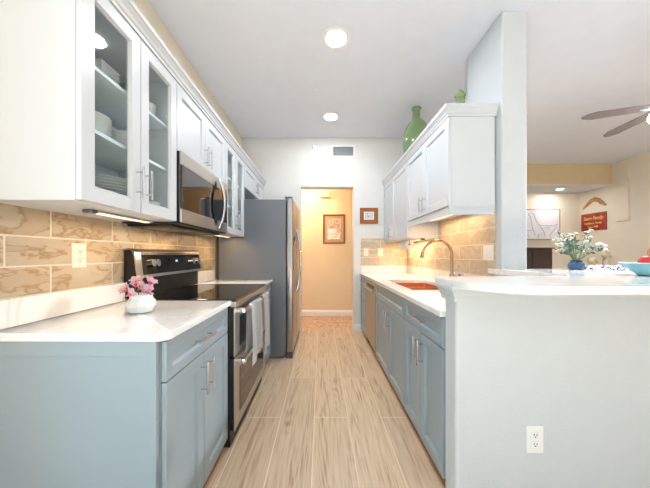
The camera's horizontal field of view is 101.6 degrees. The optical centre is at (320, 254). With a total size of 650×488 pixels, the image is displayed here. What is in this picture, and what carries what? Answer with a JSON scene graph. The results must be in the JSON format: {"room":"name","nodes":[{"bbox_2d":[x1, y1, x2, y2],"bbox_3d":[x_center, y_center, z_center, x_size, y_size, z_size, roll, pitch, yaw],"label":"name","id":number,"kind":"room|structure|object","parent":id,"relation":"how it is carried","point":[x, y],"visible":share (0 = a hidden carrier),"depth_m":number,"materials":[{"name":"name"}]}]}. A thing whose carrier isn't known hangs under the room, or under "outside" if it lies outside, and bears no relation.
{"room":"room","nodes":[
{"label":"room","id":0,"kind":"room"},
{"bbox_2d":[133,0,240,278],"bbox_3d":[-1.300,-0.309,2.340,0.120,3.019,3.580,0,0,0],"label":"wall","id":1,"kind":"structure","parent":0,"point":[144,6],"depth_m":2.46,"materials":[{"name":"beige paint"}]},
{"bbox_2d":[0,283,124,329],"bbox_3d":[-1.220,0.230,1.270,0.020,0.110,0.739,0,0,0],"label":"backsplash","id":2,"kind":"structure","parent":1,"relation":"attached to","point":[22,310],"depth_m":1.20,"materials":[{"name":"white stone"}]},
{"bbox_2d":[0,0,176,221],"bbox_3d":[-1.042,-0.632,1.302,0.394,0.860,0.648,0,0,0],"label":"upper cabinet","id":3,"kind":"object","parent":1,"relation":"attached to","point":[52,88],"visible":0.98,"depth_m":0.98,"materials":[{"name":"white paint"}]},
{"bbox_2d":[95,125,111,137],"bbox_3d":[-1.060,-0.541,1.210,0.170,0.055,0.170,0,0,0],"label":"bowl","id":4,"kind":"object","parent":3,"relation":"on","point":[98,128],"visible":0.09,"depth_m":1.20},
{"bbox_2d":[95,120,111,132],"bbox_3d":[-1.060,-0.562,1.210,0.170,0.055,0.170,0,0,0],"label":"bowl","id":5,"kind":"object","parent":4,"relation":"on","point":[97,123],"visible":0.12,"depth_m":1.19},
{"bbox_2d":[95,115,111,127],"bbox_3d":[-1.060,-0.583,1.210,0.170,0.055,0.170,0,0,0],"label":"bowl","id":6,"kind":"object","parent":5,"relation":"on","point":[97,118],"visible":0.12,"depth_m":1.19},
{"bbox_2d":[95,111,111,123],"bbox_3d":[-1.060,-0.604,1.210,0.170,0.055,0.170,0,0,0],"label":"bowl","id":7,"kind":"object","parent":6,"relation":"on","point":[97,113],"visible":0.11,"depth_m":1.19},
{"bbox_2d":[82,209,153,222],"bbox_3d":[-1.030,-0.193,1.383,0.042,0.016,0.435,0,0,0],"label":"light","id":8,"kind":"object","parent":3,"relation":"attached to","point":[90,211],"visible":1,"depth_m":1.30,"materials":[{"name":"metal"}]},
{"bbox_2d":[95,66,166,129],"bbox_3d":[-1.076,-0.764,1.302,0.308,0.016,0.610,0,0,0],"label":"shelf","id":9,"kind":"object","parent":3,"relation":"attached to","point":[110,99],"depth_m":1.33,"materials":[{"name":"glass"}]},
{"bbox_2d":[95,129,166,172],"bbox_3d":[-1.076,-0.504,1.302,0.308,0.016,0.610,0,0,0],"label":"shelf","id":10,"kind":"object","parent":3,"relation":"attached to","point":[110,155],"depth_m":1.36,"materials":[{"name":"wood"}]},
{"bbox_2d":[149,102,156,114],"bbox_3d":[-1.030,-0.823,1.550,0.120,0.100,0.120,0,0,0],"label":"serving bowl","id":11,"kind":"object","parent":3,"relation":"on","point":[152,108],"visible":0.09,"depth_m":1.54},
{"bbox_2d":[108,0,265,185],"bbox_3d":[-1.044,-1.104,2.534,0.389,0.082,3.186,0,0,0],"label":"crown molding","id":12,"kind":"structure","parent":3,"relation":"on","point":[127,9],"depth_m":1.56,"materials":[{"name":"white paint"}]},
{"bbox_3d":[-1.060,-0.231,1.310,0.270,0.019,0.270,0,0,0],"label":"dinner plate","id":13,"kind":"object","parent":3,"relation":"in","visible":0},
{"bbox_3d":[-1.060,-0.244,1.310,0.270,0.019,0.270,0,0,0],"label":"dinner plate","id":14,"kind":"object","parent":13,"relation":"on","visible":0},
{"bbox_3d":[-1.060,-0.258,1.310,0.270,0.019,0.270,0,0,0],"label":"dinner plate","id":15,"kind":"object","parent":14,"relation":"on","visible":0},
{"bbox_3d":[-1.060,-0.271,1.310,0.270,0.019,0.270,0,0,0],"label":"dinner plate","id":16,"kind":"object","parent":15,"relation":"on","visible":0},
{"bbox_2d":[109,190,126,195],"bbox_3d":[-1.060,-0.285,1.310,0.270,0.019,0.270,0,0,0],"label":"dinner plate","id":17,"kind":"object","parent":16,"relation":"on","point":[122,193],"visible":0.02,"depth_m":1.25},
{"bbox_2d":[96,186,126,192],"bbox_3d":[-1.060,-0.298,1.310,0.270,0.019,0.270,0,0,0],"label":"dinner plate","id":18,"kind":"object","parent":17,"relation":"on","point":[102,187],"visible":0.05,"depth_m":1.23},
{"bbox_2d":[95,183,126,189],"bbox_3d":[-1.060,-0.312,1.310,0.270,0.019,0.270,0,0,0],"label":"dinner plate","id":19,"kind":"object","parent":18,"relation":"on","point":[96,184],"visible":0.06,"depth_m":1.22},
{"bbox_2d":[95,180,126,186],"bbox_3d":[-1.060,-0.325,1.310,0.270,0.019,0.270,0,0,0],"label":"dinner plate","id":20,"kind":"object","parent":19,"relation":"on","point":[96,181],"visible":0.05,"depth_m":1.22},
{"bbox_2d":[95,177,126,184],"bbox_3d":[-1.060,-0.339,1.310,0.270,0.019,0.270,0,0,0],"label":"dinner plate","id":21,"kind":"object","parent":20,"relation":"on","point":[96,178],"visible":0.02,"depth_m":1.22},
{"bbox_2d":[95,174,126,181],"bbox_3d":[-1.060,-0.352,1.310,0.270,0.019,0.270,0,0,0],"label":"dinner plate","id":22,"kind":"object","parent":21,"relation":"on","point":[96,175],"visible":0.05,"depth_m":1.22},
{"bbox_2d":[0,202,213,300],"bbox_3d":[-1.236,0.049,1.825,0.009,0.502,2.450,0,0,0],"label":"backsplash","id":23,"kind":"structure","parent":1,"relation":"attached to","point":[36,243],"depth_m":1.27,"materials":[{"name":"tile"}]},
{"bbox_2d":[72,243,85,267],"bbox_3d":[-1.226,0.005,1.345,0.008,0.122,0.078,0,0,0],"label":"wall outlet","id":24,"kind":"object","parent":23,"relation":"attached to","point":[78,250],"visible":1,"depth_m":1.34,"materials":[{"name":"beige plastic"}]},
{"bbox_2d":[177,83,224,182],"bbox_3d":[-1.042,-0.854,2.039,0.394,0.417,0.815,0,0,0],"label":"upper cabinet","id":25,"kind":"object","parent":1,"relation":"attached to","point":[197,137],"visible":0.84,"depth_m":1.93,"materials":[{"name":"white paint"}]},
{"bbox_2d":[122,151,226,234],"bbox_3d":[-1.012,-0.407,2.039,0.435,0.469,0.806,0,0,0],"label":"microwave","id":26,"kind":"object","parent":25,"relation":"attached to","point":[201,196],"visible":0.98,"depth_m":1.87,"materials":[{"name":"silver metal"}]},
{"bbox_2d":[198,270,214,282],"bbox_3d":[-1.220,0.230,2.780,0.020,0.110,0.499,0,0,0],"label":"backsplash","id":27,"kind":"structure","parent":1,"relation":"attached to","point":[203,276],"depth_m":2.80,"materials":[{"name":"white stone"}]},
{"bbox_2d":[205,140,243,236],"bbox_3d":[-1.042,-0.632,2.759,0.394,0.860,0.615,0,0,0],"label":"upper cabinet","id":28,"kind":"object","parent":1,"relation":"attached to","point":[234,166],"visible":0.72,"depth_m":2.81,"materials":[{"name":"white paint"}]},
{"bbox_2d":[228,177,240,188],"bbox_3d":[-1.076,-0.762,2.759,0.308,0.016,0.577,0,0,0],"label":"shelf","id":29,"kind":"object","parent":28,"relation":"attached to","point":[230,181],"depth_m":2.85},
{"bbox_2d":[228,205,240,212],"bbox_3d":[-1.076,-0.482,2.759,0.308,0.016,0.577,0,0,0],"label":"shelf","id":30,"kind":"object","parent":28,"relation":"attached to","point":[230,208],"depth_m":2.82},
{"bbox_2d":[244,163,263,198],"bbox_3d":[-1.042,-0.923,3.599,0.394,0.277,1.055,0,0,0],"label":"upper cabinet","id":31,"kind":"object","parent":1,"relation":"attached to","point":[253,188],"visible":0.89,"depth_m":3.47,"materials":[{"name":"white paint"}]},
{"bbox_2d":[241,138,402,330],"bbox_3d":[0.345,-0.309,4.205,3.410,3.019,0.150,0,0,0],"label":"wall","id":32,"kind":"structure","parent":0,"point":[288,166],"depth_m":4.13,"materials":[{"name":"paint"}]},
{"bbox_2d":[331,145,354,157],"bbox_3d":[0.345,-1.607,4.124,0.370,0.195,0.012,0,0,0],"label":"air vent","id":33,"kind":"object","parent":32,"relation":"in","point":[337,151],"visible":1,"depth_m":4.13,"materials":[{"name":"metal"}]},
{"bbox_2d":[353,324,361,331],"bbox_3d":[0.583,1.141,4.121,0.155,0.118,0.016,0,0,0],"label":"baseboard","id":34,"kind":"structure","parent":32,"relation":"attached to","point":[356,327],"depth_m":4.11,"materials":[{"name":"paint"}]},
{"bbox_2d":[360,208,377,223],"bbox_3d":[0.745,-0.603,4.117,0.280,0.245,0.023,0,0,0],"label":"picture frame","id":35,"kind":"object","parent":32,"relation":"attached to","point":[367,215],"visible":1,"depth_m":4.11,"materials":[{"name":"brown wood"}]},
{"bbox_2d":[365,213,372,217],"bbox_3d":[0.745,-0.603,4.121,0.120,0.085,0.002,0,0,0],"label":"print","id":36,"kind":"object","parent":35,"relation":"attached to","point":[367,215],"depth_m":4.12},
{"bbox_2d":[361,238,406,265],"bbox_3d":[0.981,-0.038,4.125,0.721,0.424,0.009,0,0,0],"label":"backsplash","id":37,"kind":"structure","parent":32,"relation":"attached to","point":[393,255],"depth_m":4.12,"materials":[{"name":"tile"}]},
{"bbox_2d":[364,248,367,255],"bbox_3d":[0.700,-0.035,4.116,0.072,0.118,0.009,0,0,0],"label":"light switch","id":38,"kind":"object","parent":37,"relation":"attached to","point":[365,249],"visible":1,"depth_m":4.12,"materials":[{"name":"beige plastic"}]},
{"bbox_2d":[378,248,382,255],"bbox_3d":[0.925,-0.035,4.116,0.082,0.118,0.009,0,0,0],"label":"light switch","id":39,"kind":"object","parent":37,"relation":"attached to","point":[380,250],"visible":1,"depth_m":4.12,"materials":[{"name":"beige plastic"}]},
{"bbox_2d":[204,316,444,487],"bbox_3d":[1.810,1.250,1.100,8.220,0.100,8.600,0,0,0],"label":"floor","id":40,"kind":"structure","parent":0,"point":[328,415],"depth_m":1.84,"materials":[{"name":"brown wood"}]},
{"bbox_2d":[0,307,227,487],"bbox_3d":[-0.887,0.758,1.302,0.704,0.884,0.671,0,0,0],"label":"base cabinet","id":41,"kind":"object","parent":40,"relation":"on","point":[73,414],"visible":0.97,"depth_m":0.97,"materials":[{"name":"blue paint"}]},
{"bbox_2d":[0,283,230,341],"bbox_3d":[-0.897,0.245,1.270,0.684,0.140,0.739,0,0,0],"label":"countertop","id":42,"kind":"structure","parent":41,"relation":"on","point":[99,313],"depth_m":1.13,"materials":[{"name":"white stone"}]},
{"bbox_2d":[125,292,156,313],"bbox_3d":[-0.882,0.238,1.302,0.128,0.093,0.122,0,0,0],"label":"flower vase","id":43,"kind":"object","parent":42,"relation":"on","point":[142,303],"visible":0.9,"depth_m":1.26,"materials":[{"name":"ceramic"}]},
{"bbox_2d":[117,282,128,293],"bbox_3d":[-0.946,0.161,1.269,0.056,0.057,0.060,0,0,-17],"label":"flower","id":44,"kind":"object","parent":43,"relation":"in","point":[123,288],"visible":0.91,"depth_m":1.28,"materials":[{"name":"pink plant"}]},
{"bbox_2d":[123,287,137,298],"bbox_3d":[-0.903,0.180,1.257,0.060,0.054,0.053,0,0,-33],"label":"flower","id":45,"kind":"object","parent":43,"relation":"in","point":[131,292],"visible":0.98,"depth_m":1.25,"materials":[{"name":"pink plant"}]},
{"bbox_2d":[129,275,143,283],"bbox_3d":[-0.897,0.131,1.292,0.057,0.062,0.057,0,0,-9],"label":"flower","id":46,"kind":"object","parent":43,"relation":"in","point":[133,279],"visible":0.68,"depth_m":1.30,"materials":[{"name":"pink plant"}]},
{"bbox_2d":[135,281,144,291],"bbox_3d":[-0.858,0.153,1.268,0.056,0.056,0.052,0,0,-34],"label":"flower","id":47,"kind":"object","parent":43,"relation":"in","point":[139,284],"visible":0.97,"depth_m":1.27,"materials":[{"name":"pink plant"}]},
{"bbox_2d":[141,284,153,294],"bbox_3d":[-0.844,0.168,1.284,0.052,0.054,0.058,0,0,-18],"label":"flower","id":48,"kind":"object","parent":43,"relation":"in","point":[147,288],"visible":1,"depth_m":1.28,"materials":[{"name":"pink plant"}]},
{"bbox_2d":[146,276,157,284],"bbox_3d":[-0.843,0.135,1.325,0.052,0.060,0.058,0,0,-30],"label":"flower","id":49,"kind":"object","parent":43,"relation":"in","point":[151,280],"visible":0.95,"depth_m":1.31,"materials":[{"name":"pink plant"}]},
{"bbox_2d":[123,248,269,447],"bbox_3d":[-0.854,0.580,2.085,0.748,1.240,0.886,0,0,0],"label":"range","id":50,"kind":"object","parent":40,"relation":"on","point":[173,269],"visible":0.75,"depth_m":1.84,"materials":[{"name":"black metal"}]},
{"bbox_2d":[153,284,264,301],"bbox_3d":[-0.848,0.286,2.085,0.635,0.016,0.886,0,0,0],"label":"cooktop","id":51,"kind":"object","parent":50,"relation":"in","point":[198,292],"depth_m":1.94,"materials":[{"name":"black glass"}]},
{"bbox_2d":[246,297,262,367],"bbox_3d":[-0.489,0.561,1.970,0.050,0.438,0.340,0,0,0],"label":"dish towel","id":52,"kind":"object","parent":50,"relation":"hanging from","point":[254,328],"visible":0.94,"depth_m":1.92,"materials":[{"name":"fabric"}]},
{"bbox_2d":[261,292,269,356],"bbox_3d":[-0.489,0.596,2.310,0.050,0.508,0.240,0,0,0],"label":"dish towel","id":53,"kind":"object","parent":50,"relation":"hanging from","point":[265,301],"visible":0.91,"depth_m":2.32,"materials":[{"name":"fabric"}]},
{"bbox_2d":[219,197,301,358],"bbox_3d":[-0.718,0.265,3.535,0.925,1.870,0.970,0,0,0],"label":"refrigerator","id":54,"kind":"object","parent":40,"relation":"on","point":[270,246],"visible":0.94,"depth_m":3.05,"materials":[{"name":"metal"}]},
{"bbox_2d":[265,284,270,364],"bbox_3d":[-0.887,0.758,2.776,0.704,0.884,0.486,0,0,0],"label":"base cabinet","id":55,"kind":"object","parent":40,"relation":"on","point":[267,354],"visible":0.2,"depth_m":2.91,"materials":[{"name":"blue paint"}]},
{"bbox_2d":[193,270,271,285],"bbox_3d":[-0.897,0.245,2.780,0.684,0.140,0.499,0,0,0],"label":"countertop","id":56,"kind":"structure","parent":55,"relation":"on","point":[204,277],"depth_m":2.80,"materials":[{"name":"white stone"}]},
{"bbox_2d":[360,276,369,342],"bbox_3d":[0.962,0.758,3.863,0.774,0.884,0.524,0,0,0],"label":"base cabinet","id":57,"kind":"object","parent":40,"relation":"on","point":[363,279],"visible":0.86,"depth_m":3.83,"materials":[{"name":"blue paint"}]},
{"bbox_2d":[364,279,376,351],"bbox_3d":[0.938,0.762,3.283,0.724,0.875,0.622,0,0,0],"label":"dishwasher","id":58,"kind":"object","parent":40,"relation":"on","point":[370,286],"visible":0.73,"depth_m":3.20,"materials":[{"name":"silver metal"}]},
{"bbox_2d":[376,283,427,415],"bbox_3d":[0.962,0.758,2.466,0.774,0.884,0.998,0,0,0],"label":"base cabinet","id":59,"kind":"object","parent":40,"relation":"on","point":[390,319],"visible":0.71,"depth_m":2.35,"materials":[{"name":"blue paint"}]},
{"bbox_2d":[404,299,444,485],"bbox_3d":[0.962,0.758,1.649,0.774,0.884,0.623,0,0,0],"label":"base cabinet","id":60,"kind":"object","parent":40,"relation":"on","point":[424,331],"visible":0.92,"depth_m":1.57,"materials":[{"name":"blue paint"}]},
{"bbox_2d":[360,266,482,316],"bbox_3d":[0.975,0.245,2.733,0.750,0.140,2.792,0,0,0],"label":"countertop","id":61,"kind":"structure","parent":60,"relation":"on","point":[387,277],"depth_m":2.92,"materials":[{"name":"white stone"}]},
{"bbox_2d":[396,283,438,289],"bbox_3d":[0.948,0.400,2.535,0.425,0.167,0.812,0,0,0],"label":"sink","id":62,"kind":"object","parent":61,"relation":"in","point":[413,286],"visible":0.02,"depth_m":2.88,"materials":[{"name":"orange metal"}]},
{"bbox_2d":[396,283,437,287],"bbox_3d":[0.948,0.400,2.749,0.425,0.167,0.384,0,0,0],"label":"basin","id":63,"kind":"object","parent":62,"relation":"in","point":[408,285],"depth_m":2.93,"materials":[{"name":"orange metal"}]},
{"bbox_2d":[409,288,438,289],"bbox_3d":[0.948,0.400,2.326,0.425,0.167,0.394,0,0,0],"label":"basin","id":64,"kind":"object","parent":62,"relation":"in","point":[409,288],"depth_m":2.52,"materials":[{"name":"orange metal"}]},
{"bbox_2d":[420,239,457,275],"bbox_3d":[1.108,0.070,2.487,0.364,0.428,0.060,0,0,-6],"label":"faucet","id":65,"kind":"object","parent":61,"relation":"on","point":[434,240],"visible":0.76,"depth_m":2.48,"materials":[{"name":"silver metal"}]},
{"bbox_2d":[585,265,630,270],"bbox_3d":[3.200,0.660,3.185,0.480,1.080,0.530,0,0,0],"label":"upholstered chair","id":66,"kind":"object","parent":40,"relation":"on","point":[592,267],"visible":0.1,"depth_m":2.92,"materials":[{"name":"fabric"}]},
{"bbox_3d":[3.750,0.825,3.900,1.200,0.750,1.200,0,0,0],"label":"dining table","id":67,"kind":"object","parent":40,"relation":"on","visible":0},
{"bbox_2d":[587,257,597,264],"bbox_3d":[3.686,0.239,3.600,0.152,0.420,0.100,0,0,0],"label":"figurine","id":68,"kind":"object","parent":67,"relation":"on","point":[591,260],"visible":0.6,"depth_m":3.58,"materials":[{"name":"ceramic"}]},
{"bbox_2d":[601,251,611,264],"bbox_3d":[3.876,0.201,3.600,0.152,0.495,0.100,0,0,0],"label":"figurine","id":69,"kind":"object","parent":67,"relation":"on","point":[606,255],"visible":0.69,"depth_m":3.58,"materials":[{"name":"ceramic"}]},
{"bbox_2d":[301,189,351,309],"bbox_3d":[0.100,-0.150,5.235,3.000,2.700,0.130,0,0,0],"label":"wall","id":70,"kind":"structure","parent":0,"point":[326,269],"depth_m":5.17,"materials":[{"name":"paint"}]},
{"bbox_2d":[320,191,329,197],"bbox_3d":[0.075,-1.170,5.149,0.190,0.120,0.039,0,0,0],"label":"door chime","id":71,"kind":"object","parent":70,"relation":"attached to","point":[323,194],"visible":1,"depth_m":5.13,"materials":[{"name":"paint"}]},
{"bbox_2d":[301,310,351,315],"bbox_3d":[0.100,1.141,5.161,2.780,0.118,0.016,0,0,0],"label":"baseboard","id":72,"kind":"structure","parent":70,"relation":"attached to","point":[303,312],"depth_m":5.15,"materials":[{"name":"paint"}]},
{"bbox_2d":[323,214,344,243],"bbox_3d":[0.255,-0.495,5.157,0.430,0.570,0.023,0,0,0],"label":"picture frame","id":73,"kind":"object","parent":70,"relation":"attached to","point":[333,224],"visible":1,"depth_m":5.16,"materials":[{"name":"brown wood"}]},
{"bbox_2d":[327,218,340,239],"bbox_3d":[0.255,-0.495,5.160,0.276,0.416,0.002,0,0,0],"label":"print","id":74,"kind":"object","parent":73,"relation":"attached to","point":[333,224],"depth_m":5.16},
{"bbox_2d":[148,0,649,163],"bbox_3d":[1.810,-1.870,1.450,8.220,0.100,9.300,0,0,0],"label":"ceiling","id":75,"kind":"structure","parent":0,"point":[263,62],"depth_m":2.54,"materials":[{"name":"paint"}]},
{"bbox_2d":[322,112,339,120],"bbox_3d":[0.130,-1.815,3.500,0.230,0.008,0.230,0,0,0],"label":"recessed light","id":76,"kind":"object","parent":75,"relation":"in","point":[329,116],"visible":1,"depth_m":3.48,"materials":[{"name":"paint"}]},
{"bbox_2d":[322,27,349,48],"bbox_3d":[0.126,-1.815,2.230,0.230,0.008,0.230,0,0,0],"label":"recessed light","id":77,"kind":"object","parent":75,"relation":"in","point":[333,37],"visible":1,"depth_m":2.22,"materials":[{"name":"paint"}]},
{"bbox_2d":[581,104,649,136],"bbox_3d":[2.763,-1.415,2.104,1.071,0.810,1.078,0,0,0],"label":"ceiling fan","id":78,"kind":"object","parent":75,"relation":"hanging from","point":[635,109],"visible":1,"depth_m":2.23,"materials":[{"name":"brown wood"}]},
{"bbox_2d":[436,12,526,275],"bbox_3d":[1.445,-0.309,3.054,0.190,3.019,2.153,0,0,0],"label":"wall","id":79,"kind":"structure","parent":0,"point":[497,66],"depth_m":1.98,"materials":[{"name":"paint"}]},
{"bbox_2d":[384,162,437,241],"bbox_3d":[1.140,-0.626,3.570,0.400,0.872,1.093,0,0,0],"label":"upper cabinet","id":80,"kind":"object","parent":79,"relation":"attached to","point":[396,229],"visible":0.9,"depth_m":3.35,"materials":[{"name":"white paint"}]},
{"bbox_2d":[399,239,413,248],"bbox_3d":[1.080,-0.128,3.369,0.110,0.122,0.282,0,0,0],"label":"paper towel roll","id":81,"kind":"object","parent":80,"relation":"attached to","point":[408,244],"visible":1,"depth_m":3.24,"materials":[{"name":"white paper"}]},
{"bbox_2d":[361,266,482,278],"bbox_3d":[0.985,0.230,3.089,0.730,0.110,2.078,0,0,0],"label":"backsplash","id":82,"kind":"structure","parent":79,"relation":"attached to","point":[426,272],"depth_m":3.93,"materials":[{"name":"white stone"}]},
{"bbox_2d":[407,117,494,226],"bbox_3d":[1.140,-0.686,2.530,0.400,0.752,0.976,0,0,0],"label":"upper cabinet","id":83,"kind":"object","parent":79,"relation":"attached to","point":[455,166],"depth_m":2.04,"materials":[{"name":"white paint"}]},
{"bbox_2d":[382,103,498,185],"bbox_3d":[1.146,-1.104,3.066,0.404,0.082,2.123,0,0,0],"label":"crown molding","id":84,"kind":"structure","parent":83,"relation":"on","point":[449,109],"depth_m":2.07,"materials":[{"name":"white paint"}]},
{"bbox_2d":[402,106,426,153],"bbox_3d":[1.160,-1.441,3.220,0.326,0.679,0.326,0,0,0],"label":"glass bottle","id":85,"kind":"object","parent":84,"relation":"on","point":[415,127],"visible":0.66,"depth_m":3.13,"materials":[{"name":"glass"}]},
{"bbox_2d":[454,89,465,102],"bbox_3d":[1.318,-1.337,2.510,0.100,0.470,0.100,0,0,0],"label":"glass decanter","id":86,"kind":"object","parent":84,"relation":"on","point":[460,95],"visible":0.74,"depth_m":2.48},
{"bbox_2d":[407,203,495,275],"bbox_3d":[1.345,-0.113,3.090,0.009,0.574,2.079,0,0,0],"label":"backsplash","id":87,"kind":"structure","parent":79,"relation":"attached to","point":[466,235],"depth_m":2.53,"materials":[{"name":"tile"}]},
{"bbox_2d":[483,245,493,259],"bbox_3d":[1.336,-0.015,2.120,0.009,0.122,0.125,0,0,0],"label":"light switch","id":88,"kind":"object","parent":87,"relation":"attached to","point":[488,250],"visible":1,"depth_m":2.11,"materials":[{"name":"white plastic"}]},
{"bbox_2d":[445,299,649,487],"bbox_3d":[2.011,0.674,1.278,2.778,1.052,0.115,0,0,0],"label":"wall","id":89,"kind":"structure","parent":0,"point":[578,371],"depth_m":1.22,"materials":[{"name":"paint"}]},
{"bbox_2d":[526,425,542,452],"bbox_3d":[0.981,0.848,1.215,0.078,0.124,0.008,0,0,0],"label":"wall outlet","id":90,"kind":"object","parent":89,"relation":"attached to","point":[534,433],"visible":1,"depth_m":1.21,"materials":[{"name":"white plastic"}]},
{"bbox_2d":[532,432,538,437],"bbox_3d":[0.981,0.827,1.213,0.034,0.028,0.003,0,0,0],"label":"receptacle","id":91,"kind":"object","parent":90,"relation":"attached to","point":[534,434],"depth_m":1.21,"materials":[{"name":"white plastic"}]},
{"bbox_2d":[532,441,538,447],"bbox_3d":[0.981,0.869,1.213,0.034,0.028,0.003,0,0,0],"label":"receptacle","id":92,"kind":"object","parent":90,"relation":"attached to","point":[535,444],"depth_m":1.21,"materials":[{"name":"white plastic"}]},
{"bbox_2d":[435,268,649,294],"bbox_3d":[1.998,0.126,1.552,2.805,0.040,1.195,0,0,0],"label":"bar","id":93,"kind":"object","parent":89,"relation":"on","point":[529,281],"visible":0.92,"depth_m":1.09,"materials":[{"name":"white stone"}]},
{"bbox_2d":[567,260,584,269],"bbox_3d":[1.945,0.079,2.020,0.092,0.072,0.092,0,0,22],"label":"ceramic pot","id":94,"kind":"object","parent":93,"relation":"on","point":[573,264],"visible":1,"depth_m":1.99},
{"bbox_2d":[552,229,608,259],"bbox_3d":[1.952,-0.048,2.010,0.334,0.287,0.264,0,0,29],"label":"flower arrangement","id":95,"kind":"object","parent":94,"relation":"in","point":[566,241],"visible":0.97,"depth_m":2.00,"materials":[{"name":"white plant"}]},
{"bbox_2d":[617,262,649,275],"bbox_3d":[1.863,0.080,1.450,0.324,0.070,0.324,0,0,0],"label":"fruit bowl","id":96,"kind":"object","parent":93,"relation":"on","point":[637,268],"visible":0.95,"depth_m":1.45,"materials":[{"name":"ceramic"}]},
{"bbox_2d":[637,255,649,262],"bbox_3d":[1.791,0.043,1.445,0.086,0.090,0.086,0,0,0],"label":"apple","id":97,"kind":"object","parent":96,"relation":"in","point":[645,259],"visible":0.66,"depth_m":1.44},
{"bbox_2d":[435,284,649,301],"bbox_3d":[1.991,0.181,1.264,2.818,0.068,0.167,0,0,0],"label":"trim","id":98,"kind":"structure","parent":89,"relation":"attached to","point":[454,294],"depth_m":1.20,"materials":[{"name":"paint"}]},
{"bbox_2d":[527,193,579,268],"bbox_3d":[3.870,-0.309,6.010,3.900,3.019,0.120,0,0,0],"label":"wall","id":99,"kind":"structure","parent":0,"point":[568,204],"depth_m":5.95,"materials":[{"name":"beige paint"}]},
{"bbox_2d":[527,209,559,239],"bbox_3d":[4.890,-0.670,5.925,0.880,0.680,0.049,0,0,0],"label":"framed canvas","id":100,"kind":"object","parent":99,"relation":"attached to","point":[542,224],"visible":0.84,"depth_m":5.91,"materials":[{"name":"white fabric"}]},
{"bbox_2d":[527,185,610,192],"bbox_3d":[3.935,-1.393,5.626,3.770,0.015,0.648,0,0,0],"label":"ceiling","id":101,"kind":"structure","parent":0,"point":[530,188],"depth_m":5.56,"materials":[{"name":"paint"}]},
{"bbox_2d":[527,164,611,184],"bbox_3d":[3.935,-1.609,5.625,3.770,0.418,0.650,0,0,0],"label":"wall","id":102,"kind":"structure","parent":0,"point":[537,174],"depth_m":5.30,"materials":[{"name":"beige paint"}]},
{"bbox_2d":[580,152,649,265],"bbox_3d":[5.880,-0.309,1.450,0.120,3.019,9.300,0,0,0],"label":"wall","id":103,"kind":"structure","parent":0,"point":[626,241],"depth_m":5.12,"materials":[{"name":"beige paint"}]},
{"bbox_2d":[581,211,606,231],"bbox_3d":[5.805,-0.697,5.649,0.028,0.370,0.512,0,0,0],"label":"wooden sign","id":104,"kind":"object","parent":103,"relation":"attached to","point":[596,221],"visible":1,"depth_m":5.61,"materials":[{"name":"red wood"}]},
{"bbox_2d":[583,197,606,209],"bbox_3d":[5.814,-1.109,5.640,0.011,0.227,0.492,0,0,0],"label":"boomerang","id":105,"kind":"object","parent":103,"relation":"attached to","point":[595,199],"visible":1,"depth_m":5.61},
{"bbox_2d":[616,164,629,221],"bbox_3d":[5.805,-1.173,5.095,0.030,1.055,0.210,0,0,0],"label":"trim","id":106,"kind":"structure","parent":103,"relation":"attached to","point":[625,169],"depth_m":5.04,"materials":[{"name":"beige paint"}]},
{"bbox_3d":[3.920,1.250,5.216,4.000,0.100,1.769,0,0,0],"label":"floor","id":107,"kind":"structure","parent":0,"visible":0},
{"bbox_2d":[527,247,554,268],"bbox_3d":[4.385,0.527,5.710,0.910,1.345,0.479,0,0,0],"label":"cabinet","id":108,"kind":"object","parent":107,"relation":"on","point":[537,257],"visible":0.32,"depth_m":5.48,"materials":[{"name":"brown wood"}]},
{"bbox_3d":[-1.020,-0.536,1.375,0.130,0.045,0.130,0,0,0],"label":"bowl","id":109,"kind":"object","parent":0,"visible":0},
{"bbox_2d":[114,139,126,142],"bbox_3d":[-1.020,-0.551,1.375,0.130,0.045,0.130,0,0,0],"label":"bowl","id":110,"kind":"object","parent":109,"relation":"on","point":[117,140],"visible":0.05,"depth_m":1.32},
{"bbox_2d":[111,136,126,139],"bbox_3d":[-1.020,-0.566,1.375,0.130,0.045,0.130,0,0,0],"label":"bowl","id":111,"kind":"object","parent":110,"relation":"on","point":[112,137],"visible":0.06,"depth_m":1.32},
{"bbox_2d":[112,132,126,136],"bbox_3d":[-1.020,-0.581,1.375,0.130,0.045,0.130,0,0,0],"label":"bowl","id":112,"kind":"object","parent":111,"relation":"on","point":[114,133],"visible":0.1,"depth_m":1.32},
{"bbox_2d":[112,129,126,133],"bbox_3d":[-1.020,-0.596,1.375,0.130,0.045,0.130,0,0,0],"label":"bowl","id":113,"kind":"object","parent":112,"relation":"on","point":[114,130],"visible":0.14,"depth_m":1.32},
{"bbox_3d":[-1.000,-0.262,1.545,0.120,0.045,0.120,0,0,0],"label":"bowl","id":114,"kind":"object","parent":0,"visible":0},
{"bbox_2d":[149,201,160,205],"bbox_3d":[-1.000,-0.280,1.545,0.120,0.045,0.120,0,0,0],"label":"bowl","id":115,"kind":"object","parent":114,"relation":"on","point":[152,202],"visible":0.11,"depth_m":1.52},
{"bbox_3d":[-1.030,-0.806,1.235,0.107,0.033,0.107,0,0,0],"label":"square dish","id":116,"kind":"object","parent":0,"visible":0},
{"bbox_2d":[96,66,119,82],"bbox_3d":[-1.030,-0.823,1.235,0.107,0.033,0.107,0,0,0],"label":"square dish","id":117,"kind":"object","parent":116,"relation":"on","point":[99,67],"visible":0.13,"depth_m":1.22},
{"bbox_2d":[95,63,119,79],"bbox_3d":[-1.030,-0.839,1.235,0.107,0.033,0.107,0,0,0],"label":"square dish","id":118,"kind":"object","parent":117,"relation":"on","point":[96,64],"visible":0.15,"depth_m":1.22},
{"bbox_2d":[95,59,119,75],"bbox_3d":[-1.030,-0.856,1.235,0.107,0.033,0.107,0,0,0],"label":"square dish","id":119,"kind":"object","parent":118,"relation":"on","point":[96,60],"visible":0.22,"depth_m":1.21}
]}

